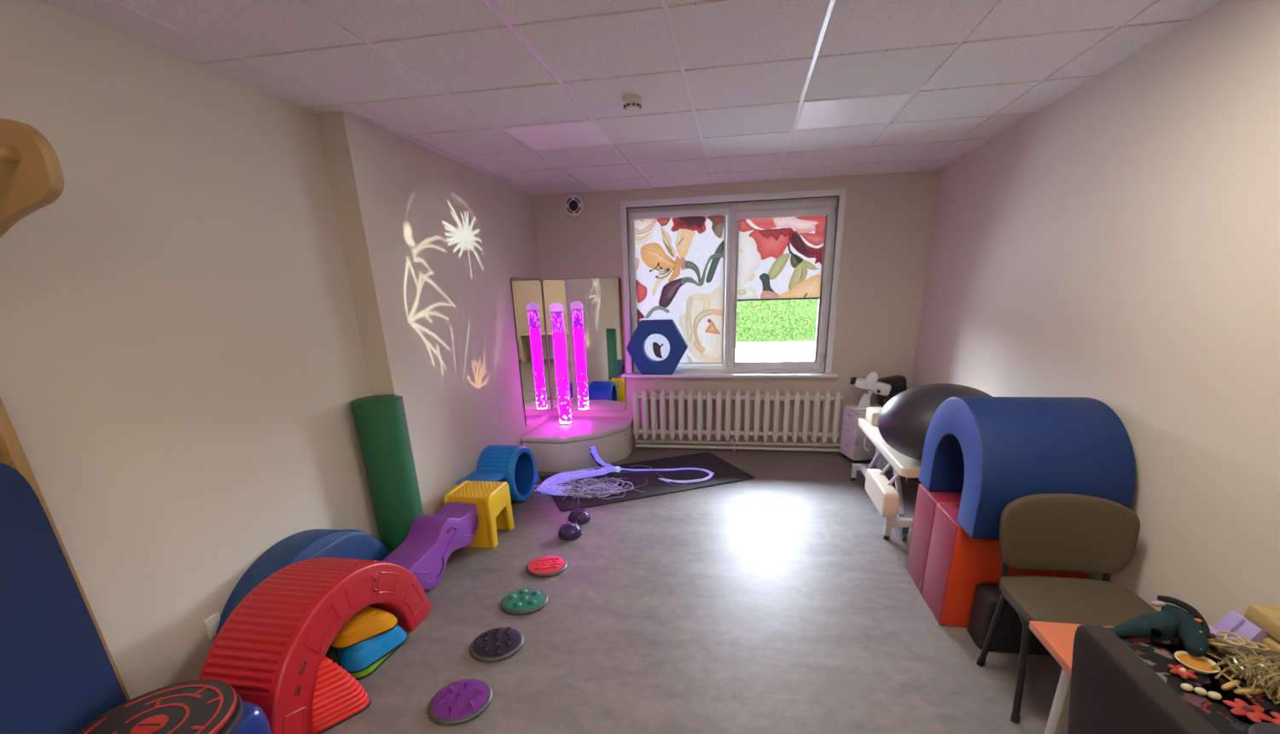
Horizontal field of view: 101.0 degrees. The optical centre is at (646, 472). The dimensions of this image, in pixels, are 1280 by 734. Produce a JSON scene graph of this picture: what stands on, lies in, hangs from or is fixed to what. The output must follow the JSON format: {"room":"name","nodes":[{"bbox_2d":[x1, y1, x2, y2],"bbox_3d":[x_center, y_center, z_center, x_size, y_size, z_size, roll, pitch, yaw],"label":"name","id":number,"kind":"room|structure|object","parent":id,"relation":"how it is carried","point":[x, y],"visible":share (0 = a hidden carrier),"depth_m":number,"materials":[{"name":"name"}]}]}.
{"room":"care facility","nodes":[
{"label":"care facility","id":0,"kind":"room"},
{"bbox_2d":[0,0,552,699],"bbox_3d":[-2.018,-0.381,2.139,0.365,2.900,8.740,2,19,10],"label":"wall","id":1,"kind":"structure","parent":0,"point":[190,331],"depth_m":2.37,"materials":[{"name":"beige paint"}]},
{"bbox_2d":[0,118,130,700],"bbox_3d":[-1.860,0.225,1.286,0.596,2.300,0.924,2,19,10],"label":"wall bars","id":2,"kind":"object","parent":1,"relation":"attached to","point":[32,178],"visible":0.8,"depth_m":1.37,"materials":[{"name":"brown wood"}]},
{"bbox_2d":[0,462,127,733],"bbox_3d":[-2.059,0.631,1.419,0.135,1.296,0.890,2,19,10],"label":"mat","id":3,"kind":"object","parent":2,"relation":"hanging from","point":[58,676],"visible":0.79,"depth_m":1.69,"materials":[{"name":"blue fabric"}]},
{"bbox_2d":[203,612,220,638],"bbox_3d":[-1.979,0.703,2.413,0.014,0.096,0.068,2,19,10],"label":"wall socket","id":4,"kind":"object","parent":1,"relation":"attached to","point":[212,624],"visible":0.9,"depth_m":2.40,"materials":[{"name":"white plastic"}]},
{"bbox_2d":[510,278,552,425],"bbox_3d":[-1.200,-1.288,5.603,0.015,1.445,0.805,2,19,10],"label":"wall mirror","id":5,"kind":"object","parent":1,"relation":"attached to","point":[527,299],"visible":1,"depth_m":5.54,"materials":[{"name":"brown mirror"}]},
{"bbox_2d":[37,0,1222,195],"bbox_3d":[-0.043,-1.563,1.257,4.485,0.200,8.940,2,19,10],"label":"ceiling","id":6,"kind":"structure","parent":0,"point":[723,86],"depth_m":2.41,"materials":[{"name":"tile"}]},
{"bbox_2d":[500,118,613,151],"bbox_3d":[-0.568,-2.206,3.458,0.578,0.019,0.578,2,19,10],"label":"recessed light","id":7,"kind":"object","parent":6,"relation":"in","point":[581,133],"visible":0.87,"depth_m":3.42,"materials":[{"name":"white plastic"}]},
{"bbox_2d":[622,94,641,110],"bbox_3d":[-0.077,-1.965,2.811,0.104,0.050,0.104,2,19,10],"label":"smoke detector","id":8,"kind":"object","parent":6,"relation":"attached to","point":[631,102],"visible":1,"depth_m":2.78,"materials":[{"name":"white plastic"}]},
{"bbox_2d":[794,90,914,131],"bbox_3d":[1.206,-2.152,3.152,0.578,0.019,0.578,2,19,10],"label":"recessed light","id":9,"kind":"object","parent":6,"relation":"in","point":[876,108],"visible":0.86,"depth_m":3.11,"materials":[{"name":"white plastic"}]},
{"bbox_2d":[320,446,1062,733],"bbox_3d":[0.044,1.124,2.234,4.485,0.120,9.040,2,19,10],"label":"floor","id":10,"kind":"structure","parent":0,"point":[777,601],"depth_m":2.81,"materials":[{"name":"grey laminate"}]},
{"bbox_2d":[232,700,272,733],"bbox_3d":[-1.614,1.049,1.804,0.470,0.392,0.426,2,19,10],"label":"cushion","id":11,"kind":"object","parent":10,"relation":"on","point":[254,720],"visible":0.23,"depth_m":1.85,"materials":[{"name":"blue plastic"}]},
{"bbox_2d":[75,679,244,733],"bbox_3d":[-1.585,0.841,1.698,0.470,0.061,0.458,-2,19,-1],"label":"board","id":12,"kind":"object","parent":11,"relation":"on","point":[200,706],"visible":1,"depth_m":1.75,"materials":[{"name":"plastic"}]},
{"bbox_2d":[213,529,389,640],"bbox_3d":[-1.798,0.611,2.837,0.213,0.558,1.112,2,19,10],"label":"arch","id":13,"kind":"object","parent":10,"relation":"on","point":[311,544],"visible":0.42,"depth_m":2.72,"materials":[{"name":"blue plastic"}]},
{"bbox_2d":[198,557,431,733],"bbox_3d":[-1.528,0.718,2.515,0.389,0.550,1.147,2,19,10],"label":"bridge","id":14,"kind":"object","parent":10,"relation":"on","point":[272,646],"visible":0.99,"depth_m":2.21,"materials":[{"name":"red plastic"}]},
{"bbox_2d":[311,656,371,733],"bbox_3d":[-1.372,0.930,2.311,0.246,0.273,0.267,-7,20,-14],"label":"step","id":15,"kind":"structure","parent":10,"relation":"on","point":[338,697],"depth_m":2.27,"materials":[{"name":"red plastic"}]},
{"bbox_2d":[326,643,403,680],"bbox_3d":[-1.430,0.911,2.731,0.374,0.038,0.344,15,25,40],"label":"step","id":16,"kind":"structure","parent":10,"relation":"on","point":[332,654],"depth_m":2.62,"materials":[{"name":"green plastic"}]},
{"bbox_2d":[335,624,407,673],"bbox_3d":[-1.463,0.848,2.698,0.327,0.125,0.355,7,21,23],"label":"step","id":17,"kind":"structure","parent":16,"relation":"on","point":[359,657],"depth_m":2.59,"materials":[{"name":"blue plastic"}]},
{"bbox_2d":[330,605,398,649],"bbox_3d":[-1.459,0.751,2.640,0.314,0.126,0.290,3,20,13],"label":"step","id":18,"kind":"structure","parent":17,"relation":"on","point":[368,623],"depth_m":2.60,"materials":[{"name":"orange plastic"}]},
{"bbox_2d":[350,394,423,552],"bbox_3d":[-1.642,0.090,3.428,0.291,1.150,0.291,2,19,10],"label":"cylinder","id":19,"kind":"object","parent":10,"relation":"on","point":[381,421],"visible":0.74,"depth_m":3.28,"materials":[{"name":"green leather"}]},
{"bbox_2d":[382,501,478,589],"bbox_3d":[-1.408,0.497,3.405,0.243,0.377,0.812,4,20,16],"label":"ramp","id":20,"kind":"object","parent":10,"relation":"on","point":[430,540],"visible":0.91,"depth_m":3.36,"materials":[{"name":"purple plastic"}]},
{"bbox_2d":[428,678,492,724],"bbox_3d":[-0.836,1.012,2.366,0.274,0.052,0.274,-4,19,-6],"label":"disc","id":21,"kind":"object","parent":10,"relation":"on","point":[459,701],"visible":1,"depth_m":2.34,"materials":[{"name":"purple plastic"}]},
{"bbox_2d":[443,480,514,548],"bbox_3d":[-1.244,0.298,3.938,0.344,0.402,0.370,2,19,10],"label":"step","id":22,"kind":"structure","parent":10,"relation":"on","point":[492,500],"depth_m":3.81,"materials":[{"name":"yellow plastic"}]},
{"bbox_2d":[469,626,523,662],"bbox_3d":[-0.782,0.885,2.747,0.274,0.043,0.274,-8,20,-17],"label":"disc","id":23,"kind":"object","parent":10,"relation":"on","point":[495,644],"visible":1,"depth_m":2.72,"materials":[{"name":"grey plastic"}]},
{"bbox_2d":[456,444,538,501],"bbox_3d":[-1.256,0.044,4.545,0.334,0.489,0.880,2,19,12],"label":"tunnel","id":24,"kind":"object","parent":10,"relation":"on","point":[514,465],"visible":0.81,"depth_m":4.48,"materials":[{"name":"blue plastic"}]},
{"bbox_2d":[500,587,547,615],"bbox_3d":[-0.725,0.753,3.124,0.274,0.043,0.274,-6,19,-12],"label":"disc","id":25,"kind":"object","parent":10,"relation":"on","point":[525,601],"visible":1,"depth_m":3.09,"materials":[{"name":"green rubber"}]},
{"bbox_2d":[525,555,567,576],"bbox_3d":[-0.669,0.619,3.518,0.274,0.038,0.274,-5,19,-9],"label":"disc","id":26,"kind":"object","parent":10,"relation":"on","point":[545,566],"visible":1,"depth_m":3.48,"materials":[{"name":"red rubber"}]},
{"bbox_2d":[558,521,581,540],"bbox_3d":[-0.578,0.430,3.956,0.180,0.105,0.178,-6,19,-12],"label":"dome","id":27,"kind":"object","parent":10,"relation":"on","point":[569,531],"visible":1,"depth_m":3.91,"materials":[{"name":"purple plastic"}]},
{"bbox_2d":[521,416,634,471],"bbox_3d":[-0.704,-0.322,5.757,0.975,0.362,0.975,2,19,10],"label":"platform","id":28,"kind":"object","parent":10,"relation":"on","point":[554,446],"visible":0.92,"depth_m":5.46,"materials":[{"name":"beige plastic"}]},
{"bbox_2d":[549,302,572,424],"bbox_3d":[-0.918,-1.145,5.648,0.156,1.276,0.156,2,19,10],"label":"tube","id":29,"kind":"object","parent":28,"relation":"on","point":[556,309],"visible":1,"depth_m":5.59,"materials":[{"name":"purple"}]},
{"bbox_2d":[568,507,590,524],"bbox_3d":[-0.539,0.341,4.210,0.178,0.105,0.180,3,20,14],"label":"dome","id":30,"kind":"object","parent":10,"relation":"on","point":[579,515],"visible":1,"depth_m":4.16,"materials":[{"name":"purple plastic"}]},
{"bbox_2d":[540,451,754,511],"bbox_3d":[-0.015,0.051,5.154,1.890,0.012,0.965,-9,20,-20],"label":"floor mat","id":31,"kind":"object","parent":10,"relation":"on","point":[724,472],"visible":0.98,"depth_m":5.10,"materials":[{"name":"black plastic"}]},
{"bbox_2d":[531,444,714,503],"bbox_3d":[-0.229,-0.002,4.934,1.658,0.236,1.081,2,19,10],"label":"strands","id":32,"kind":"object","parent":31,"relation":"on","point":[549,487],"visible":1,"depth_m":4.98,"materials":[{"name":"blue"}]},
{"bbox_2d":[839,403,882,463],"bbox_3d":[2.272,-0.392,5.411,0.442,0.556,0.304,-4,19,-6],"label":"drawer unit","id":33,"kind":"object","parent":10,"relation":"on","point":[852,437],"visible":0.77,"depth_m":5.32,"materials":[{"name":"white plastic"}]},
{"bbox_2d":[849,372,891,410],"bbox_3d":[2.192,-0.807,5.187,0.376,0.376,0.145,5,20,19],"label":"examination scope","id":34,"kind":"object","parent":33,"relation":"on","point":[870,383],"visible":0.96,"depth_m":5.14,"materials":[{"name":"white plastic"}]},
{"bbox_2d":[850,418,922,540],"bbox_3d":[2.069,0.018,4.215,0.706,0.571,1.545,2,19,10],"label":"massage table","id":35,"kind":"object","parent":10,"relation":"on","point":[881,491],"visible":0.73,"depth_m":3.76,"materials":[{"name":"white leather"}]},
{"bbox_2d":[865,407,882,424],"bbox_3d":[2.169,-0.493,4.634,0.420,0.116,0.260,2,19,10],"label":"bolster","id":36,"kind":"object","parent":35,"relation":"on","point":[872,413],"visible":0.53,"depth_m":4.59,"materials":[{"name":"white leather"}]},
{"bbox_2d":[877,383,992,460],"bbox_3d":[1.980,-0.329,3.547,0.790,0.524,0.692,2,19,10],"label":"exercise ball","id":37,"kind":"object","parent":35,"relation":"on","point":[904,421],"visible":0.5,"depth_m":3.40,"materials":[{"name":"grey plastic"}]},
{"bbox_2d":[877,374,907,405],"bbox_3d":[2.494,-0.831,5.370,0.286,0.303,0.154,-2,19,0],"label":"bolster","id":38,"kind":"object","parent":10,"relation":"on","point":[898,382],"visible":0.53,"depth_m":5.28,"materials":[{"name":"black leather"}]},
{"bbox_2d":[881,390,903,407],"bbox_3d":[2.505,-0.718,5.220,0.339,0.196,0.124,4,20,15],"label":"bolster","id":39,"kind":"object","parent":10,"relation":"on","point":[884,398],"visible":0.15,"depth_m":5.21,"materials":[{"name":"black leather"}]},
{"bbox_2d":[906,483,961,593],"bbox_3d":[1.935,0.401,3.091,0.644,0.585,0.308,2,19,10],"label":"foam block","id":40,"kind":"object","parent":10,"relation":"on","point":[926,502],"visible":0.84,"depth_m":3.10,"materials":[{"name":"leather"}]},
{"bbox_2d":[919,396,1135,540],"bbox_3d":[1.887,-0.087,2.704,0.615,0.588,0.816,2,19,10],"label":"arch","id":41,"kind":"object","parent":40,"relation":"on","point":[995,451],"visible":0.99,"depth_m":2.41,"materials":[{"name":"blue leather"}]},
{"bbox_2d":[921,503,1088,627],"bbox_3d":[1.886,0.502,2.802,0.635,0.585,0.305,2,19,10],"label":"foam block","id":42,"kind":"object","parent":10,"relation":"on","point":[957,562],"visible":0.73,"depth_m":2.72,"materials":[{"name":"leather"}]},
{"bbox_2d":[967,582,1051,655],"bbox_3d":[1.897,0.724,2.594,0.500,0.296,0.170,2,19,10],"label":"block","id":43,"kind":"object","parent":10,"relation":"on","point":[1007,637],"visible":0.37,"depth_m":2.56,"materials":[{"name":"black"}]},
{"bbox_2d":[976,493,1157,723],"bbox_3d":[1.816,0.573,2.220,0.564,0.841,0.531,2,19,10],"label":"chair","id":44,"kind":"object","parent":10,"relation":"on","point":[1050,532],"visible":0.76,"depth_m":2.29,"materials":[{"name":"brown fabric"}]},
{"bbox_2d":[1028,620,1216,733],"bbox_3d":[1.537,1.008,1.214,0.773,0.680,1.186,2,19,10],"label":"table","id":45,"kind":"object","parent":10,"relation":"on","point":[1058,638],"visible":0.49,"depth_m":1.60,"materials":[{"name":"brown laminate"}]},
{"bbox_2d":[1106,627,1279,733],"bbox_3d":[1.589,0.663,1.078,0.647,0.056,1.177,2,19,10],"label":"tabletop","id":46,"kind":"object","parent":45,"relation":"on","point":[1157,654],"depth_m":1.44,"materials":[{"name":"fabric"}]},
{"bbox_2d":[1109,594,1210,657],"bbox_3d":[1.553,0.466,1.567,0.245,0.096,0.178,-8,20,-18],"label":"plush toy","id":47,"kind":"object","parent":46,"relation":"on","point":[1191,628],"visible":0.95,"depth_m":1.58,"materials":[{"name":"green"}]},
{"bbox_2d":[1167,664,1197,679],"bbox_3d":[1.481,0.549,1.458,0.063,0.018,0.056,0,19,4],"label":"flower","id":48,"kind":"object","parent":46,"relation":"on","point":[1184,673],"visible":1,"depth_m":1.45,"materials":[{"name":"red fabric"}]},
{"bbox_2d":[1180,683,1193,691],"bbox_3d":[1.438,0.572,1.404,0.026,0.016,0.021,2,19,10],"label":"pebble","id":49,"kind":"object","parent":46,"relation":"on","point":[1188,687],"visible":1,"depth_m":1.40,"materials":[{"name":"beige stone"}]},
{"bbox_2d":[1174,651,1220,674],"bbox_3d":[1.552,0.540,1.491,0.092,0.014,0.092,2,19,10],"label":"plate","id":50,"kind":"object","parent":46,"relation":"on","point":[1201,665],"visible":0.99,"depth_m":1.49,"materials":[{"name":"orange ceramic"}]},
{"bbox_2d":[1193,686,1207,695],"bbox_3d":[1.457,0.577,1.388,0.025,0.017,0.022,2,19,10],"label":"pebble","id":51,"kind":"object","parent":46,"relation":"on","point":[1199,690],"visible":1,"depth_m":1.38,"materials":[{"name":"beige stone"}]},
{"bbox_2d":[1206,691,1221,699],"bbox_3d":[1.478,0.581,1.373,0.029,0.017,0.022,2,19,10],"label":"pebble","id":52,"kind":"object","parent":46,"relation":"on","point":[1213,695],"visible":1,"depth_m":1.37,"materials":[{"name":"beige stone"}]},
{"bbox_2d":[1208,640,1234,651],"bbox_3d":[1.695,0.510,1.559,0.061,0.022,0.064,-6,19,-12],"label":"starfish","id":53,"kind":"object","parent":46,"relation":"on","point":[1214,642],"visible":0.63,"depth_m":1.55,"materials":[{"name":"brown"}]},
{"bbox_2d":[1221,680,1240,690],"bbox_3d":[1.561,0.569,1.410,0.072,0.012,0.013,-8,20,-17],"label":"wooden peg","id":54,"kind":"object","parent":46,"relation":"on","point":[1230,684],"visible":1,"depth_m":1.40,"materials":[{"name":"brown wood"}]},
{"bbox_2d":[1208,610,1268,651],"bbox_3d":[1.761,0.473,1.576,0.077,0.083,0.116,2,19,10],"label":"box","id":55,"kind":"object","parent":46,"relation":"on","point":[1234,622],"visible":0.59,"depth_m":1.57,"materials":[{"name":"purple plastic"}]},
{"bbox_2d":[1206,645,1279,703],"bbox_3d":[1.670,0.530,1.418,0.218,0.072,0.265,13,24,37],"label":"straw","id":56,"kind":"object","parent":46,"relation":"on","point":[1265,674],"visible":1,"depth_m":1.41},
{"bbox_2d":[1222,698,1272,722],"bbox_3d":[1.507,0.595,1.322,0.088,0.018,0.078,-4,19,-6],"label":"flower","id":57,"kind":"object","parent":46,"relation":"on","point":[1254,713],"visible":0.98,"depth_m":1.32,"materials":[{"name":"red fabric"}]},
{"bbox_2d":[1233,687,1261,694],"bbox_3d":[1.582,0.576,1.387,0.072,0.012,0.013,-2,19,-1],"label":"wooden peg","id":58,"kind":"object","parent":46,"relation":"on","point":[1256,690],"visible":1,"depth_m":1.38,"materials":[{"name":"brown wood"}]},
{"bbox_2d":[1247,721,1279,733],"bbox_3d":[1.452,0.624,1.205,0.110,0.048,0.110,2,19,10],"label":"bowl","id":59,"kind":"object","parent":46,"relation":"on","point":[1260,727],"visible":1,"depth_m":1.23,"materials":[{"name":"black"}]},
{"bbox_2d":[1257,634,1279,662],"bbox_3d":[1.873,0.502,1.504,0.204,0.059,0.184,1,19,8],"label":"parcel","id":60,"kind":"object","parent":46,"relation":"on","point":[1270,642],"visible":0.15,"depth_m":1.50,"materials":[{"name":"brown cardboard"}]},
{"bbox_2d":[1244,605,1279,641],"bbox_3d":[1.879,0.447,1.487,0.204,0.059,0.184,3,19,12],"label":"parcel","id":61,"kind":"object","parent":60,"relation":"on","point":[1266,617],"visible":0.99,"depth_m":1.53,"materials":[{"name":"brown cardboard"}]},
{"bbox_2d":[1269,711,1279,725],"bbox_3d":[1.567,0.610,1.276,0.088,0.018,0.078,-18,25,-39],"label":"flower","id":62,"kind":"object","parent":46,"relation":"on","point":[1277,720],"visible":0.92,"depth_m":1.29,"materials":[{"name":"red fabric"}]},
{"bbox_2d":[1067,624,1221,733],"bbox_3d":[1.197,0.892,1.157,0.405,0.958,0.570,2,19,10],"label":"desk chair","id":63,"kind":"object","parent":10,"relation":"on","point":[1113,690],"visible":1,"depth_m":1.14,"materials":[{"name":"grey fabric"}]},
{"bbox_2d":[533,169,940,448],"bbox_3d":[0.807,-1.683,5.682,3.920,2.900,0.260,2,19,10],"label":"wall","id":64,"kind":"structure","parent":0,"point":[888,220],"depth_m":5.38,"materials":[{"name":"beige paint"}]},
{"bbox_2d":[564,194,583,216],"bbox_3d":[-0.752,-2.745,5.432,0.208,0.208,0.045,2,19,10],"label":"air vent","id":65,"kind":"object","parent":64,"relation":"attached to","point":[573,205],"visible":1,"depth_m":5.42,"materials":[{"name":"white plastic"}]},
{"bbox_2d":[542,277,626,410],"bbox_3d":[-0.688,-1.401,5.905,0.875,1.445,0.015,2,19,10],"label":"wall mirror","id":66,"kind":"object","parent":64,"relation":"attached to","point":[593,320],"visible":1,"depth_m":5.87,"materials":[{"name":"brown mirror"}]},
{"bbox_2d":[621,372,837,377],"bbox_3d":[0.856,-1.056,5.712,2.285,0.030,0.205,2,19,10],"label":"window sill","id":67,"kind":"structure","parent":64,"relation":"attached to","point":[634,374],"depth_m":5.63,"materials":[{"name":"white plastic"}]},
{"bbox_2d":[626,319,687,374],"bbox_3d":[0.110,-1.349,5.702,0.662,0.574,0.122,2,19,10],"label":"cushion","id":68,"kind":"object","parent":67,"relation":"on","point":[666,328],"visible":1,"depth_m":5.65,"materials":[{"name":"blue plastic"}]},
{"bbox_2d":[627,197,837,372],"bbox_3d":[0.845,-1.893,5.530,2.075,1.675,0.133,2,19,10],"label":"window","id":69,"kind":"structure","parent":64,"relation":"in","point":[729,365],"depth_m":5.47,"materials":[{"name":"white plastic"}]},
{"bbox_2d":[629,206,727,364],"bbox_3d":[0.338,-1.921,5.577,0.998,1.545,0.046,2,19,10],"label":"roller blind","id":70,"kind":"object","parent":69,"relation":"attached to","point":[679,255],"visible":0.85,"depth_m":5.55,"materials":[{"name":"fabric"}]},
{"bbox_2d":[733,205,830,363],"bbox_3d":[1.348,-1.874,5.409,0.903,1.500,0.046,2,19,10],"label":"roller blind","id":71,"kind":"object","parent":69,"relation":"attached to","point":[780,253],"visible":1,"depth_m":5.32,"materials":[{"name":"fabric"}]},
{"bbox_2d":[619,187,847,372],"bbox_3d":[0.838,-1.908,5.486,2.199,1.742,0.077,2,19,10],"label":"trim","id":72,"kind":"structure","parent":64,"relation":"attached to","point":[841,192],"depth_m":5.28,"materials":[{"name":"white plastic"}]},
{"bbox_2d":[630,389,843,444],"bbox_3d":[0.944,-0.617,5.795,2.255,0.579,0.166,2,19,10],"label":"radiator","id":73,"kind":"object","parent":64,"relation":"attached to","point":[654,397],"visible":1,"depth_m":5.72,"materials":[{"name":"white metal"}]},
{"bbox_2d":[635,444,839,451],"bbox_3d":[1.096,-0.273,5.928,2.470,0.050,0.100,2,19,10],"label":"pipe","id":74,"kind":"object","parent":64,"relation":"attached to","point":[734,448],"visible":0.75,"depth_m":5.90,"materials":[{"name":"white metal"}]},
{"bbox_2d":[635,439,840,446],"bbox_3d":[1.094,-0.327,5.910,2.470,0.050,0.100,2,19,10],"label":"pipe","id":75,"kind":"object","parent":64,"relation":"attached to","point":[735,442],"visible":0.88,"depth_m":5.88,"materials":[{"name":"white metal"}]},
{"bbox_2d":[910,0,1279,633],"bbox_3d":[2.121,-0.256,1.425,0.200,2.900,8.740,2,19,10],"label":"wall","id":76,"kind":"structure","parent":0,"point":[1117,245],"depth_m":2.23,"materials":[{"name":"beige paint"}]},
{"label":"outside","id":77,"kind":"structure","parent":0,"visible":0},
{"bbox_2d":[735,348,814,360],"bbox_3d":[11.602,-1.241,8.194,100.000,0.140,100.000,2,19,10],"label":"ground","id":78,"kind":"structure","parent":77,"point":[741,354],"depth_m":14.38,"materials":[{"name":"white"}]},
{"bbox_2d":[735,341,814,349],"bbox_3d":[-1.909,-4.197,17.641,70.000,0.040,1.700,2,19,10],"label":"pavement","id":79,"kind":"structure","parent":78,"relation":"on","point":[754,344],"depth_m":16.37,"materials":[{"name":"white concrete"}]},
{"bbox_2d":[735,299,818,342],"bbox_3d":[2.305,-5.917,18.223,26.000,2.671,1.866,2,19,10],"label":"hedge","id":80,"kind":"object","parent":78,"relation":"on","point":[789,320],"visible":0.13,"depth_m":17.41,"materials":[{"name":"green plant"}]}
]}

